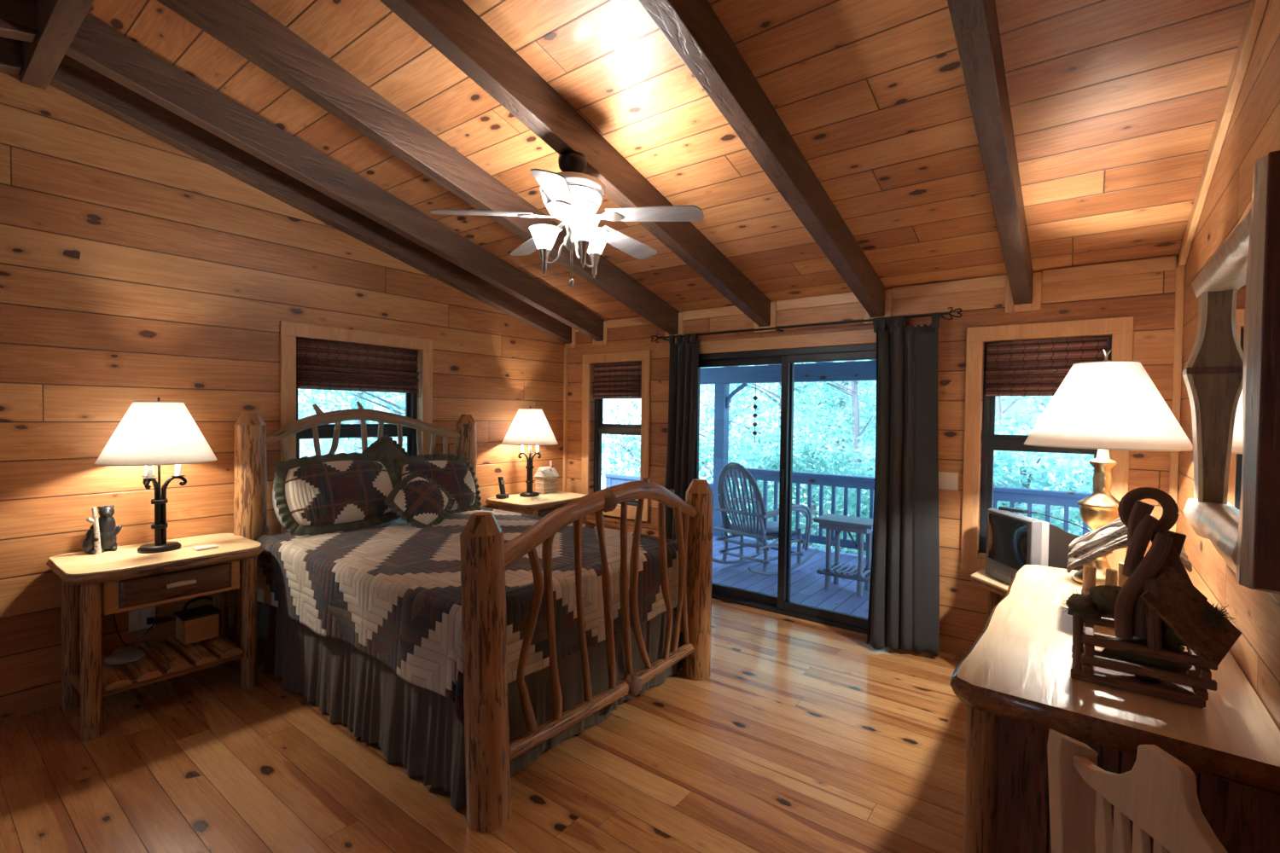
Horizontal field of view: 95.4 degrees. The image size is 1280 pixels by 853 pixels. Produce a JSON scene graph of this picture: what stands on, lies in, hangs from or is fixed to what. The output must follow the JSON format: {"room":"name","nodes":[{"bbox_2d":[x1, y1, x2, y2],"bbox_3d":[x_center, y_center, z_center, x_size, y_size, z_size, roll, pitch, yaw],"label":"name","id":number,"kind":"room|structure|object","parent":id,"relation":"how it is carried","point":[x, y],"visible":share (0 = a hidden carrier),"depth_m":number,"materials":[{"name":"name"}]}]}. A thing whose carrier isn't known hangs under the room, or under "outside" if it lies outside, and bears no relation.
{"room":"cabin bedroom","nodes":[
{"label":"cabin bedroom","id":0,"kind":"room"},
{"bbox_2d":[0,71,564,720],"bbox_3d":[-3.155,-0.277,3.032,0.150,3.492,7.660,2,2,37],"label":"wall","id":1,"kind":"structure","parent":0,"point":[133,267],"depth_m":3.34,"materials":[{"name":"brown wood"}]},
{"bbox_2d":[128,606,155,632],"bbox_3d":[-2.843,1.107,3.333,0.044,0.120,0.120,2,2,37],"label":"wall outlet","id":2,"kind":"object","parent":1,"relation":"attached to","point":[139,619],"visible":0.96,"depth_m":3.34,"materials":[{"name":"beige plastic"}]},
{"bbox_2d":[112,613,154,645],"bbox_3d":[-2.848,0.977,3.273,0.182,0.500,0.051,0,2,-40],"label":"lamp cord","id":3,"kind":"object","parent":2,"relation":"attached to","point":[113,616],"visible":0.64,"depth_m":3.25,"materials":[{"name":"black plastic"}]},
{"bbox_2d":[131,612,139,628],"bbox_3d":[-2.874,1.107,3.316,0.003,0.084,0.032,2,2,37],"label":"socket","id":4,"kind":"object","parent":2,"relation":"attached to","point":[135,616],"depth_m":3.31,"materials":[{"name":"beige plastic"}]},
{"bbox_2d":[145,610,152,626],"bbox_3d":[-2.836,1.106,3.365,0.003,0.084,0.032,2,2,37],"label":"socket","id":5,"kind":"object","parent":2,"relation":"attached to","point":[148,613],"depth_m":3.36,"materials":[{"name":"beige plastic"}]},
{"bbox_2d":[279,320,432,534],"bbox_3d":[-2.114,0.082,4.387,0.167,1.584,1.134,2,2,37],"label":"window","id":6,"kind":"structure","parent":1,"relation":"in","point":[289,331],"depth_m":4.26,"materials":[{"name":"brown wood"}]},
{"bbox_2d":[296,337,418,393],"bbox_3d":[-2.083,-0.439,4.357,0.058,0.350,0.920,2,2,37],"label":"bamboo shade","id":7,"kind":"object","parent":6,"relation":"attached to","point":[322,364],"visible":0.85,"depth_m":4.31,"materials":[{"name":"brown wood"}]},
{"bbox_2d":[0,598,966,852],"bbox_3d":[-1.255,1.556,1.603,4.990,0.060,7.960,2,2,37],"label":"floor","id":8,"kind":"structure","parent":0,"point":[801,736],"depth_m":2.54,"materials":[{"name":"brown wood"}]},
{"bbox_2d":[46,533,263,741],"bbox_3d":[-2.595,1.073,3.169,0.625,0.800,0.845,2,2,37],"label":"nightstand","id":9,"kind":"object","parent":8,"relation":"on","point":[122,579],"visible":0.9,"depth_m":3.02,"materials":[{"name":"brown wood"}]},
{"bbox_2d":[81,505,122,554],"bbox_3d":[-2.875,0.551,3.111,0.099,0.253,0.148,1,1,10],"label":"bear figurine","id":10,"kind":"object","parent":9,"relation":"on","point":[101,536],"visible":1,"depth_m":3.10,"materials":[{"name":"black ceramic"}]},
{"bbox_2d":[104,649,145,665],"bbox_3d":[-2.664,1.194,3.015,0.200,0.032,0.160,2,2,37],"label":"dish","id":11,"kind":"object","parent":9,"relation":"on","point":[127,656],"visible":1,"depth_m":2.99,"materials":[{"name":"grey plastic"}]},
{"bbox_2d":[94,397,217,553],"bbox_3d":[-2.615,0.256,3.167,0.513,0.832,0.513,2,2,37],"label":"table lamp","id":12,"kind":"object","parent":9,"relation":"on","point":[149,434],"visible":1,"depth_m":3.06,"materials":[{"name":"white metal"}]},
{"bbox_2d":[173,596,221,645],"bbox_3d":[-2.526,1.089,3.324,0.180,0.232,0.180,2,2,37],"label":"wooden box","id":13,"kind":"object","parent":9,"relation":"on","point":[199,624],"visible":1,"depth_m":3.28,"materials":[{"name":"brown wood"}]},
{"bbox_2d":[192,544,218,551],"bbox_3d":[-2.398,0.668,3.215,0.075,0.012,0.100,2,2,37],"label":"box","id":14,"kind":"object","parent":9,"relation":"on","point":[210,546],"visible":1,"depth_m":3.19,"materials":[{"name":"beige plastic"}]},
{"bbox_2d":[233,401,713,832],"bbox_3d":[-1.033,0.675,3.567,2.500,1.658,1.786,2,2,37],"label":"bed","id":15,"kind":"object","parent":8,"relation":"on","point":[490,752],"visible":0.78,"depth_m":2.79,"materials":[{"name":"brown wood"}]},
{"bbox_2d":[257,601,682,808],"bbox_3d":[-1.028,1.264,3.572,2.088,0.428,1.683,2,2,37],"label":"bed skirt","id":16,"kind":"object","parent":15,"relation":"attached to","point":[418,728],"visible":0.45,"depth_m":2.78,"materials":[{"name":"grey fabric"}]},
{"bbox_2d":[485,490,586,524],"bbox_3d":[-0.928,1.046,5.349,0.617,0.800,0.844,2,2,37],"label":"nightstand","id":17,"kind":"object","parent":8,"relation":"on","point":[515,503],"visible":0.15,"depth_m":5.11,"materials":[{"name":"brown wood"}]},
{"bbox_2d":[495,476,508,499],"bbox_3d":[-1.234,0.547,5.230,0.095,0.193,0.098,2,2,37],"label":"cordless phone","id":18,"kind":"object","parent":17,"relation":"on","point":[502,496],"visible":1,"depth_m":5.22,"materials":[{"name":"black plastic"}]},
{"bbox_2d":[501,406,558,497],"bbox_3d":[-1.019,0.226,5.396,0.513,0.832,0.513,2,2,37],"label":"table lamp","id":19,"kind":"object","parent":17,"relation":"on","point":[530,427],"visible":1,"depth_m":5.26,"materials":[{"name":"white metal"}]},
{"bbox_2d":[530,498,547,500],"bbox_3d":[-0.893,0.648,5.173,0.090,0.004,0.130,2,2,37],"label":"card","id":20,"kind":"object","parent":17,"relation":"on","point":[537,499],"visible":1,"depth_m":5.16,"materials":[{"name":"white paper"}]},
{"bbox_2d":[534,460,558,494],"bbox_3d":[-0.902,0.487,5.625,0.147,0.304,0.200,2,2,37],"label":"ornament","id":21,"kind":"object","parent":17,"relation":"on","point":[546,477],"visible":0.98,"depth_m":5.57,"materials":[{"name":"beige wood"}]},
{"bbox_2d":[970,569,1009,620],"bbox_3d":[2.334,1.224,3.278,0.854,0.620,0.535,2,2,37],"label":"stand","id":22,"kind":"object","parent":8,"relation":"on","point":[997,588],"visible":0.14,"depth_m":3.49,"materials":[{"name":"brown wood"}]},
{"bbox_2d":[985,508,1082,584],"bbox_3d":[2.273,0.707,3.352,0.344,0.405,0.430,1,1,1],"label":"television","id":23,"kind":"object","parent":22,"relation":"on","point":[1014,541],"visible":0.8,"depth_m":3.24,"materials":[{"name":"grey plastic"}]},
{"bbox_2d":[998,506,1028,513],"bbox_3d":[2.194,0.490,3.424,0.045,0.018,0.150,0,1,-25],"label":"remote control","id":24,"kind":"object","parent":23,"relation":"on","point":[1005,509],"visible":1,"depth_m":3.41,"materials":[{"name":"black plastic"}]},
{"bbox_2d":[1029,512,1090,531],"bbox_3d":[2.479,0.713,3.316,0.483,0.445,0.106,1,1,0],"label":"cable","id":25,"kind":"object","parent":23,"relation":"attached to","point":[1031,512],"visible":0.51,"depth_m":3.27,"materials":[{"name":"black plastic"}]},
{"bbox_2d":[949,564,1279,852],"bbox_3d":[1.728,1.150,2.229,0.717,0.800,1.836,2,2,37],"label":"desk","id":26,"kind":"object","parent":8,"relation":"on","point":[1015,683],"visible":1,"depth_m":1.65,"materials":[{"name":"brown wood"}]},
{"bbox_2d":[1024,349,1192,586],"bbox_3d":[2.177,0.190,2.740,0.627,1.105,0.627,2,2,37],"label":"brass lamp","id":27,"kind":"object","parent":26,"relation":"on","point":[1102,406],"visible":0.8,"depth_m":2.59,"materials":[{"name":"beige fabric"}]},
{"bbox_2d":[1066,512,1192,619],"bbox_3d":[1.897,0.539,2.281,0.359,0.454,0.381,2,2,37],"label":"ornament","id":28,"kind":"object","parent":26,"relation":"on","point":[1084,550],"visible":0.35,"depth_m":2.31,"materials":[{"name":"beige wood"}]},
{"bbox_2d":[1058,487,1241,708],"bbox_3d":[1.500,0.470,1.729,0.412,0.580,0.296,2,2,37],"label":"ornament","id":29,"kind":"object","parent":26,"relation":"on","point":[1158,611],"visible":1,"depth_m":1.66,"materials":[{"name":"brown wood"}]},
{"bbox_2d":[1047,728,1227,852],"bbox_3d":[0.748,1.071,1.039,0.542,0.986,0.490,1,1,0],"label":"wooden chair","id":30,"kind":"object","parent":8,"relation":"on","point":[1159,795],"visible":1,"depth_m":1.11,"materials":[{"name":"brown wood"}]},
{"bbox_2d":[87,0,1251,319],"bbox_3d":[-1.215,-1.507,1.535,4.990,1.172,7.960,2,2,37],"label":"ceiling","id":31,"kind":"structure","parent":0,"point":[1115,105],"depth_m":2.69,"materials":[{"name":"brown wood"}]},
{"bbox_2d":[0,36,23,75],"bbox_3d":[-4.217,-1.375,1.394,0.095,1.160,3.790,2,2,37],"label":"ceiling beam","id":32,"kind":"structure","parent":31,"relation":"attached to","point":[11,50],"depth_m":2.83,"materials":[{"name":"brown wood"}]},
{"bbox_2d":[0,0,37,42],"bbox_3d":[-3.878,-1.365,1.135,0.095,1.160,3.790,2,2,37],"label":"ceiling beam","id":33,"kind":"structure","parent":31,"relation":"attached to","point":[18,18],"depth_m":2.56,"materials":[{"name":"brown wood"}]},
{"bbox_2d":[20,0,93,90],"bbox_3d":[-1.212,-1.786,1.528,4.688,0.235,0.090,2,2,37],"label":"ridge beam","id":34,"kind":"structure","parent":31,"relation":"attached to","point":[59,21],"depth_m":2.57,"materials":[{"name":"brown wood"}]},
{"bbox_2d":[49,54,571,343],"bbox_3d":[-1.866,-1.413,4.467,0.100,1.160,3.789,2,2,37],"label":"ceiling beam","id":35,"kind":"structure","parent":31,"relation":"attached to","point":[72,77],"depth_m":3.74,"materials":[{"name":"brown wood"}]},
{"bbox_2d":[64,14,604,341],"bbox_3d":[-1.530,-1.403,4.210,0.095,1.160,3.789,2,2,37],"label":"ceiling beam","id":36,"kind":"structure","parent":31,"relation":"attached to","point":[96,45],"depth_m":3.45,"materials":[{"name":"brown wood"}]},
{"bbox_2d":[157,0,679,334],"bbox_3d":[-0.834,-1.383,3.679,0.095,1.160,3.789,2,2,37],"label":"ceiling beam","id":37,"kind":"structure","parent":31,"relation":"attached to","point":[241,26],"depth_m":2.97,"materials":[{"name":"brown wood"}]},
{"bbox_2d":[379,0,771,326],"bbox_3d":[-0.138,-1.362,3.148,0.095,1.160,3.789,2,2,37],"label":"ceiling beam","id":38,"kind":"structure","parent":31,"relation":"attached to","point":[452,27],"depth_m":2.74,"materials":[{"name":"brown wood"}]},
{"bbox_2d":[430,151,703,286],"bbox_3d":[-0.309,-1.019,2.938,1.280,0.639,1.227,2,2,37],"label":"ceiling fan","id":39,"kind":"object","parent":38,"relation":"hanging from","point":[572,196],"visible":1,"depth_m":2.81,"materials":[{"name":"white metal"}]},
{"bbox_2d":[538,248,550,274],"bbox_3d":[-0.480,-0.825,2.921,0.062,0.124,0.062,2,2,37],"label":"socket","id":40,"kind":"object","parent":39,"relation":"attached to","point":[544,253],"depth_m":2.91,"materials":[{"name":"silver metal"}]},
{"bbox_2d":[576,240,589,267],"bbox_3d":[-0.271,-0.819,2.780,0.062,0.124,0.062,2,2,37],"label":"socket","id":41,"kind":"object","parent":39,"relation":"attached to","point":[583,246],"depth_m":2.77,"materials":[{"name":"silver metal"}]},
{"bbox_2d":[588,252,600,278],"bbox_3d":[-0.234,-0.823,2.992,0.062,0.124,0.062,2,2,37],"label":"socket","id":42,"kind":"object","parent":39,"relation":"attached to","point":[594,257],"depth_m":2.98,"materials":[{"name":"silver metal"}]},
{"bbox_2d":[638,0,884,317],"bbox_3d":[0.549,-1.341,2.623,0.095,1.160,3.789,2,2,37],"label":"ceiling beam","id":43,"kind":"structure","parent":31,"relation":"attached to","point":[694,30],"depth_m":2.55,"materials":[{"name":"brown wood"}]},
{"bbox_2d":[947,0,1033,304],"bbox_3d":[1.236,-1.321,2.099,0.095,1.160,3.789,2,2,37],"label":"ceiling beam","id":44,"kind":"structure","parent":31,"relation":"attached to","point":[974,22],"depth_m":2.28,"materials":[{"name":"brown wood"}]},
{"bbox_2d":[566,254,1178,657],"bbox_3d":[1.132,0.212,4.677,4.990,2.550,0.150,2,2,37],"label":"wall","id":45,"kind":"structure","parent":0,"point":[1149,298],"depth_m":3.86,"materials":[{"name":"brown wood"}]},
{"bbox_2d":[562,347,568,492],"bbox_3d":[-0.775,0.307,6.021,0.031,2.250,0.031,2,2,37],"label":"trim","id":46,"kind":"structure","parent":45,"relation":"attached to","point":[566,350],"depth_m":6.00,"materials":[{"name":"brown wood"}]},
{"bbox_2d":[581,349,651,522],"bbox_3d":[-0.204,0.077,5.679,0.839,1.584,0.167,2,2,37],"label":"window","id":47,"kind":"structure","parent":45,"relation":"in","point":[642,430],"depth_m":5.68,"materials":[{"name":"brown wood"}]},
{"bbox_2d":[592,361,641,399],"bbox_3d":[-0.215,-0.444,5.643,0.625,0.350,0.058,2,2,37],"label":"bamboo shade","id":48,"kind":"object","parent":47,"relation":"attached to","point":[614,380],"visible":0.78,"depth_m":5.63,"materials":[{"name":"brown wood"}]},
{"bbox_2d":[564,272,1041,348],"bbox_3d":[0.840,-0.874,4.779,4.048,0.230,0.020,2,2,37],"label":"trim","id":49,"kind":"structure","parent":45,"relation":"attached to","point":[1037,277],"depth_m":4.08,"materials":[{"name":"brown wood"}]},
{"bbox_2d":[651,307,962,343],"bbox_3d":[1.110,-0.760,4.519,2.473,0.083,0.107,2,2,37],"label":"curtain rod","id":50,"kind":"object","parent":45,"relation":"attached to","point":[779,328],"visible":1,"depth_m":4.33,"materials":[{"name":"black metal"}]},
{"bbox_2d":[664,333,698,540],"bbox_3d":[0.339,0.327,5.053,0.354,2.246,0.099,2,2,37],"label":"curtain","id":51,"kind":"object","parent":50,"relation":"hanging from","point":[683,361],"visible":0.66,"depth_m":5.02,"materials":[{"name":"grey fabric"}]},
{"bbox_2d":[866,312,940,657],"bbox_3d":[1.757,0.372,3.885,0.476,2.247,0.242,2,2,37],"label":"curtain","id":52,"kind":"object","parent":50,"relation":"hanging from","point":[904,614],"visible":1,"depth_m":3.90,"materials":[{"name":"grey fabric"}]},
{"bbox_2d":[694,325,922,634],"bbox_3d":[1.148,0.388,4.647,2.020,2.200,0.162,2,2,37],"label":"door","id":53,"kind":"structure","parent":45,"relation":"in","point":[781,604],"depth_m":4.61,"materials":[{"name":"brown metal"}]},
{"bbox_2d":[575,256,1176,331],"bbox_3d":[1.139,-0.948,4.549,4.509,0.075,0.022,2,2,37],"label":"trim","id":54,"kind":"structure","parent":45,"relation":"attached to","point":[1165,264],"depth_m":3.82,"materials":[{"name":"brown wood"}]},
{"bbox_2d":[938,471,958,490],"bbox_3d":[2.046,0.363,3.876,0.122,0.117,0.015,2,2,37],"label":"light switch","id":55,"kind":"object","parent":45,"relation":"attached to","point":[946,480],"visible":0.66,"depth_m":3.87,"materials":[{"name":"beige plastic"}]},
{"bbox_2d":[960,316,1134,572],"bbox_3d":[2.495,0.158,3.619,0.831,1.584,0.167,2,2,37],"label":"window","id":56,"kind":"structure","parent":45,"relation":"in","point":[1120,340],"depth_m":3.75,"materials":[{"name":"brown wood"}]},
{"bbox_2d":[985,335,1108,396],"bbox_3d":[2.483,-0.363,3.583,0.617,0.350,0.058,2,2,37],"label":"bamboo shade","id":57,"kind":"object","parent":56,"relation":"attached to","point":[1030,367],"visible":0.8,"depth_m":3.60,"materials":[{"name":"brown wood"}]},
{"bbox_2d":[1169,261,1185,532],"bbox_3d":[2.925,0.323,3.193,0.033,2.440,0.033,2,2,37],"label":"trim","id":58,"kind":"structure","parent":45,"relation":"attached to","point":[1180,270],"depth_m":3.17,"materials":[{"name":"brown wood"}]},
{"bbox_2d":[1175,0,1279,731],"bbox_3d":[0.691,-0.162,0.096,0.150,3.492,7.660,2,2,37],"label":"wall","id":59,"kind":"structure","parent":0,"point":[1253,129],"depth_m":1.99,"materials":[{"name":"brown wood"}]},
{"bbox_2d":[1178,0,1268,265],"bbox_3d":[1.798,-1.362,1.645,0.026,1.028,3.829,2,2,37],"label":"trim","id":60,"kind":"structure","parent":59,"relation":"attached to","point":[1257,8],"depth_m":2.19,"materials":[{"name":"brown wood"}]},
{"bbox_2d":[1181,150,1279,594],"bbox_3d":[1.802,-0.128,1.777,0.118,1.054,1.120,2,2,37],"label":"wall mirror","id":61,"kind":"object","parent":59,"relation":"attached to","point":[1230,374],"visible":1,"depth_m":1.50,"materials":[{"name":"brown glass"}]},
{"bbox_2d":[1212,266,1246,519],"bbox_3d":[1.823,-0.094,1.762,0.006,0.870,1.120,2,2,37],"label":"mirror glass","id":62,"kind":"object","parent":61,"relation":"attached to","point":[1229,298],"depth_m":1.92,"materials":[{"name":"white"}]},
{"label":"outside","id":63,"kind":"structure","parent":0,"visible":0},
{"bbox_2d":[298,360,1092,552],"bbox_3d":[9.057,-9.534,18.541,90.000,27.386,60.000,2,2,37],"label":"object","id":64,"kind":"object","parent":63,"point":[1019,406],"depth_m":14.05,"materials":[{"name":"plant"}]},
{"bbox_2d":[298,408,373,457],"bbox_3d":[-4.866,0.334,6.912,3.600,6.042,3.811,0,1,-31],"label":"leafy tree","id":65,"kind":"object","parent":64,"relation":"on","point":[357,441],"visible":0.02,"depth_m":6.55,"materials":[{"name":"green plant"}]},
{"bbox_2d":[298,389,378,453],"bbox_3d":[-5.148,-0.110,8.436,3.811,5.068,3.600,1,1,-3],"label":"leafy tree","id":66,"kind":"object","parent":64,"relation":"on","point":[302,390],"visible":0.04,"depth_m":9.31,"materials":[{"name":"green plant"}]},
{"bbox_2d":[298,389,407,453],"bbox_3d":[-5.657,-1.627,11.313,3.554,5.957,3.793,0,1,-24],"label":"leafy tree","id":67,"kind":"object","parent":64,"relation":"on","point":[358,393],"visible":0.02,"depth_m":11.70,"materials":[{"name":"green plant"}]},
{"bbox_2d":[304,389,407,452],"bbox_3d":[-3.029,0.431,8.192,3.793,6.292,3.554,1,1,-7],"label":"leafy tree","id":68,"kind":"object","parent":64,"relation":"on","point":[389,404],"visible":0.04,"depth_m":7.77,"materials":[{"name":"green plant"}]},
{"bbox_2d":[601,399,640,480],"bbox_3d":[-0.451,1.219,11.231,3.628,3.504,4.031,1,1,18],"label":"shrub","id":69,"kind":"object","parent":64,"relation":"on","point":[624,447],"visible":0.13,"depth_m":11.46,"materials":[{"name":"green plant"}]},
{"bbox_2d":[634,406,804,542],"bbox_3d":[0.853,1.385,10.094,3.628,3.504,4.031,2,2,34],"label":"shrub","id":70,"kind":"object","parent":64,"relation":"on","point":[702,462],"visible":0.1,"depth_m":10.17,"materials":[{"name":"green plant"}]},
{"bbox_2d":[699,366,799,461],"bbox_3d":[1.815,-2.196,13.416,3.799,6.890,3.600,1,1,21],"label":"leafy tree","id":71,"kind":"object","parent":64,"relation":"on","point":[762,410],"visible":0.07,"depth_m":12.98,"materials":[{"name":"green plant"}]},
{"bbox_2d":[699,360,875,488],"bbox_3d":[2.878,-1.616,11.776,3.793,6.829,3.554,1,1,23],"label":"leafy tree","id":72,"kind":"object","parent":64,"relation":"on","point":[748,386],"visible":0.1,"depth_m":11.15,"materials":[{"name":"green plant"}]},
{"bbox_2d":[727,390,875,555],"bbox_3d":[2.959,1.187,9.056,4.031,3.504,3.628,1,1,-3],"label":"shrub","id":73,"kind":"object","parent":64,"relation":"on","point":[755,459],"visible":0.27,"depth_m":8.96,"materials":[{"name":"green plant"}]},
{"bbox_2d":[730,360,876,515],"bbox_3d":[3.632,-0.078,10.029,3.554,6.367,3.793,0,1,-23],"label":"leafy tree","id":74,"kind":"object","parent":64,"relation":"on","point":[854,394],"visible":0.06,"depth_m":10.07,"materials":[{"name":"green plant"}]},
{"bbox_2d":[761,360,876,455],"bbox_3d":[4.041,-2.075,12.074,3.600,6.020,3.811,1,1,27],"label":"leafy tree","id":75,"kind":"object","parent":64,"relation":"on","point":[845,408],"visible":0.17,"depth_m":11.07,"materials":[{"name":"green plant"}]},
{"bbox_2d":[792,437,875,554],"bbox_3d":[3.813,1.714,8.011,4.031,3.504,3.628,1,1,18],"label":"shrub","id":76,"kind":"object","parent":64,"relation":"on","point":[852,491],"visible":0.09,"depth_m":8.38,"materials":[{"name":"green plant"}]},
{"bbox_2d":[828,360,1009,401],"bbox_3d":[5.796,-2.728,11.681,3.554,6.652,3.793,1,1,-2],"label":"leafy tree","id":77,"kind":"object","parent":64,"relation":"on","point":[1003,399],"visible":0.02,"depth_m":12.42,"materials":[{"name":"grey plant"}]},
{"bbox_2d":[872,395,1070,513],"bbox_3d":[5.731,-0.008,9.828,3.600,6.083,3.811,2,2,37],"label":"leafy tree","id":78,"kind":"object","parent":64,"relation":"on","point":[999,412],"visible":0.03,"depth_m":9.65,"materials":[{"name":"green plant"}]},
{"bbox_2d":[992,395,1093,536],"bbox_3d":[5.009,1.318,7.164,4.031,3.504,3.628,1,1,27],"label":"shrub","id":79,"kind":"object","parent":64,"relation":"on","point":[1022,480],"visible":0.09,"depth_m":7.08,"materials":[{"name":"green plant"}]},
{"bbox_2d":[994,395,1093,533],"bbox_3d":[6.226,-0.526,8.338,3.811,5.377,3.600,0,1,-17],"label":"leafy tree","id":80,"kind":"object","parent":64,"relation":"on","point":[1040,406],"visible":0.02,"depth_m":8.00,"materials":[{"name":"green plant"}]},
{"bbox_2d":[1042,453,1093,535],"bbox_3d":[6.195,1.481,6.118,4.031,3.504,3.628,1,1,9],"label":"shrub","id":81,"kind":"object","parent":64,"relation":"on","point":[1074,513],"visible":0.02,"depth_m":6.85,"materials":[{"name":"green plant"}]},
{"bbox_3d":[-1.054,0.881,3.587,2.030,0.345,1.460,2,2,37],"label":"mattress","id":82,"kind":"object","parent":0,"visible":0},
{"bbox_2d":[256,506,678,726],"bbox_3d":[-1.011,0.977,3.555,2.082,0.613,1.704,2,2,37],"label":"patchwork quilt","id":83,"kind":"object","parent":82,"relation":"on","point":[391,591],"visible":0.56,"depth_m":2.89,"materials":[{"name":"fabric"}]},
{"bbox_2d":[272,482,285,527],"bbox_3d":[-2.084,0.465,3.846,0.189,0.363,0.620,2,2,36],"label":"pillow","id":84,"kind":"object","parent":83,"relation":"on","point":[274,502],"visible":0.02,"depth_m":3.60,"materials":[{"name":"white fabric"}]},
{"bbox_2d":[273,452,401,535],"bbox_3d":[-1.943,0.426,3.801,0.250,0.496,0.770,2,2,43],"label":"pillow sham","id":85,"kind":"object","parent":83,"relation":"on","point":[328,493],"visible":0.92,"depth_m":3.71,"materials":[{"name":"fabric"}]},
{"bbox_2d":[285,460,392,525],"bbox_3d":[-1.942,0.423,3.800,0.179,0.420,0.660,-29,-17,39],"label":"pillow","id":86,"kind":"object","parent":85,"relation":"on","point":[317,492],"depth_m":3.71,"materials":[{"name":"fabric"}]},
{"bbox_2d":[361,434,409,465],"bbox_3d":[-1.817,0.311,4.194,0.167,0.509,0.518,2,2,32],"label":"ruffled pillow","id":87,"kind":"object","parent":83,"relation":"on","point":[385,445],"visible":0.29,"depth_m":4.20,"materials":[{"name":"fabric"}]},
{"bbox_2d":[384,470,456,528],"bbox_3d":[-1.491,0.508,3.974,0.298,0.396,0.421,1,1,17],"label":"throw pillow","id":88,"kind":"object","parent":83,"relation":"on","point":[417,499],"visible":0.96,"depth_m":3.91,"materials":[{"name":"fabric"}]},
{"bbox_2d":[393,453,481,514],"bbox_3d":[-1.508,0.448,4.388,0.241,0.478,0.731,2,2,34],"label":"pillow sham","id":89,"kind":"object","parent":83,"relation":"on","point":[454,474],"visible":0.62,"depth_m":4.41,"materials":[{"name":"fabric"}]},
{"bbox_2d":[401,460,475,510],"bbox_3d":[-1.507,0.445,4.387,0.179,0.400,0.620,-27,-16,31],"label":"pillow","id":90,"kind":"object","parent":89,"relation":"on","point":[456,477],"depth_m":4.40,"materials":[{"name":"fabric"}]},
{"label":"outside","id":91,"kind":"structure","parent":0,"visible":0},
{"bbox_2d":[712,535,869,618],"bbox_3d":[2.024,1.542,5.642,8.200,0.070,2.420,2,2,37],"label":"floor","id":92,"kind":"structure","parent":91,"point":[806,586],"depth_m":5.71,"materials":[{"name":"grey wood"}]},
{"bbox_2d":[605,473,713,500],"bbox_3d":[0.256,1.087,8.402,1.920,0.669,0.110,2,2,37],"label":"porch railing","id":93,"kind":"object","parent":92,"relation":"on","point":[612,480],"visible":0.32,"depth_m":8.80,"materials":[{"name":"blue wood"}]},
{"bbox_2d":[712,383,747,536],"bbox_3d":[1.193,0.436,7.651,0.439,2.028,0.145,2,2,37],"label":"porch post","id":94,"kind":"object","parent":92,"relation":"on","point":[722,396],"visible":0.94,"depth_m":7.68,"materials":[{"name":"blue wood"}]},
{"bbox_2d":[700,360,876,384],"bbox_3d":[3.397,-0.604,5.955,6.500,0.213,0.145,2,2,37],"label":"beam","id":95,"kind":"structure","parent":94,"relation":"on","point":[861,370],"depth_m":7.01,"materials":[{"name":"blue wood"}]},
{"bbox_2d":[752,384,757,442],"bbox_3d":[1.501,-0.179,7.593,0.068,0.750,0.065,2,2,37],"label":"chain","id":96,"kind":"object","parent":95,"relation":"hanging from","point":[754,424],"visible":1,"depth_m":7.58,"materials":[{"name":"black metal"}]},
{"bbox_2d":[726,467,874,552],"bbox_3d":[2.247,0.985,6.881,2.775,0.835,0.130,2,2,37],"label":"porch railing","id":97,"kind":"object","parent":94,"relation":"attached to","point":[821,480],"visible":0.31,"depth_m":6.93,"materials":[{"name":"blue wood"}]},
{"bbox_2d":[712,462,818,575],"bbox_3d":[1.309,0.918,6.125,1.139,1.130,0.737,0,2,-40],"label":"rocking chair","id":98,"kind":"object","parent":92,"relation":"on","point":[763,530],"visible":0.92,"depth_m":5.93,"materials":[{"name":"grey wood"}]},
{"bbox_2d":[742,520,779,533],"bbox_3d":[1.324,1.054,6.141,0.518,0.093,0.518,0,2,-40],"label":"cushion","id":99,"kind":"object","parent":98,"relation":"on","point":[772,526],"depth_m":5.98,"materials":[{"name":"white fabric"}]},
{"bbox_2d":[813,513,872,596],"bbox_3d":[1.922,1.184,5.395,0.520,0.656,0.370,2,2,37],"label":"side table","id":100,"kind":"object","parent":92,"relation":"on","point":[860,526],"visible":0.94,"depth_m":5.35,"materials":[{"name":"grey wood"}]},
{"bbox_3d":[3.423,0.510,5.983,0.140,2.013,0.140,2,2,37],"label":"porch post","id":101,"kind":"object","parent":92,"relation":"on","visible":0},
{"bbox_2d":[992,486,1093,535],"bbox_3d":[4.605,1.055,5.081,2.840,0.835,0.130,2,2,37],"label":"porch railing","id":102,"kind":"object","parent":101,"relation":"attached to","point":[1066,499],"visible":0.08,"depth_m":5.60,"materials":[{"name":"blue wood"}]},
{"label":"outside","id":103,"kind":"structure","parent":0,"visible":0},
{"bbox_3d":[2.346,-0.896,5.473,7.600,0.040,2.590,2,2,37],"label":"ceiling","id":104,"kind":"structure","parent":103,"visible":0},
{"bbox_2d":[731,359,876,366],"bbox_3d":[2.263,-0.797,5.513,5.625,0.158,2.530,2,2,37],"label":"rafters","id":105,"kind":"object","parent":104,"relation":"attached to","point":[872,359],"depth_m":6.95,"materials":[{"name":"blue wood"}]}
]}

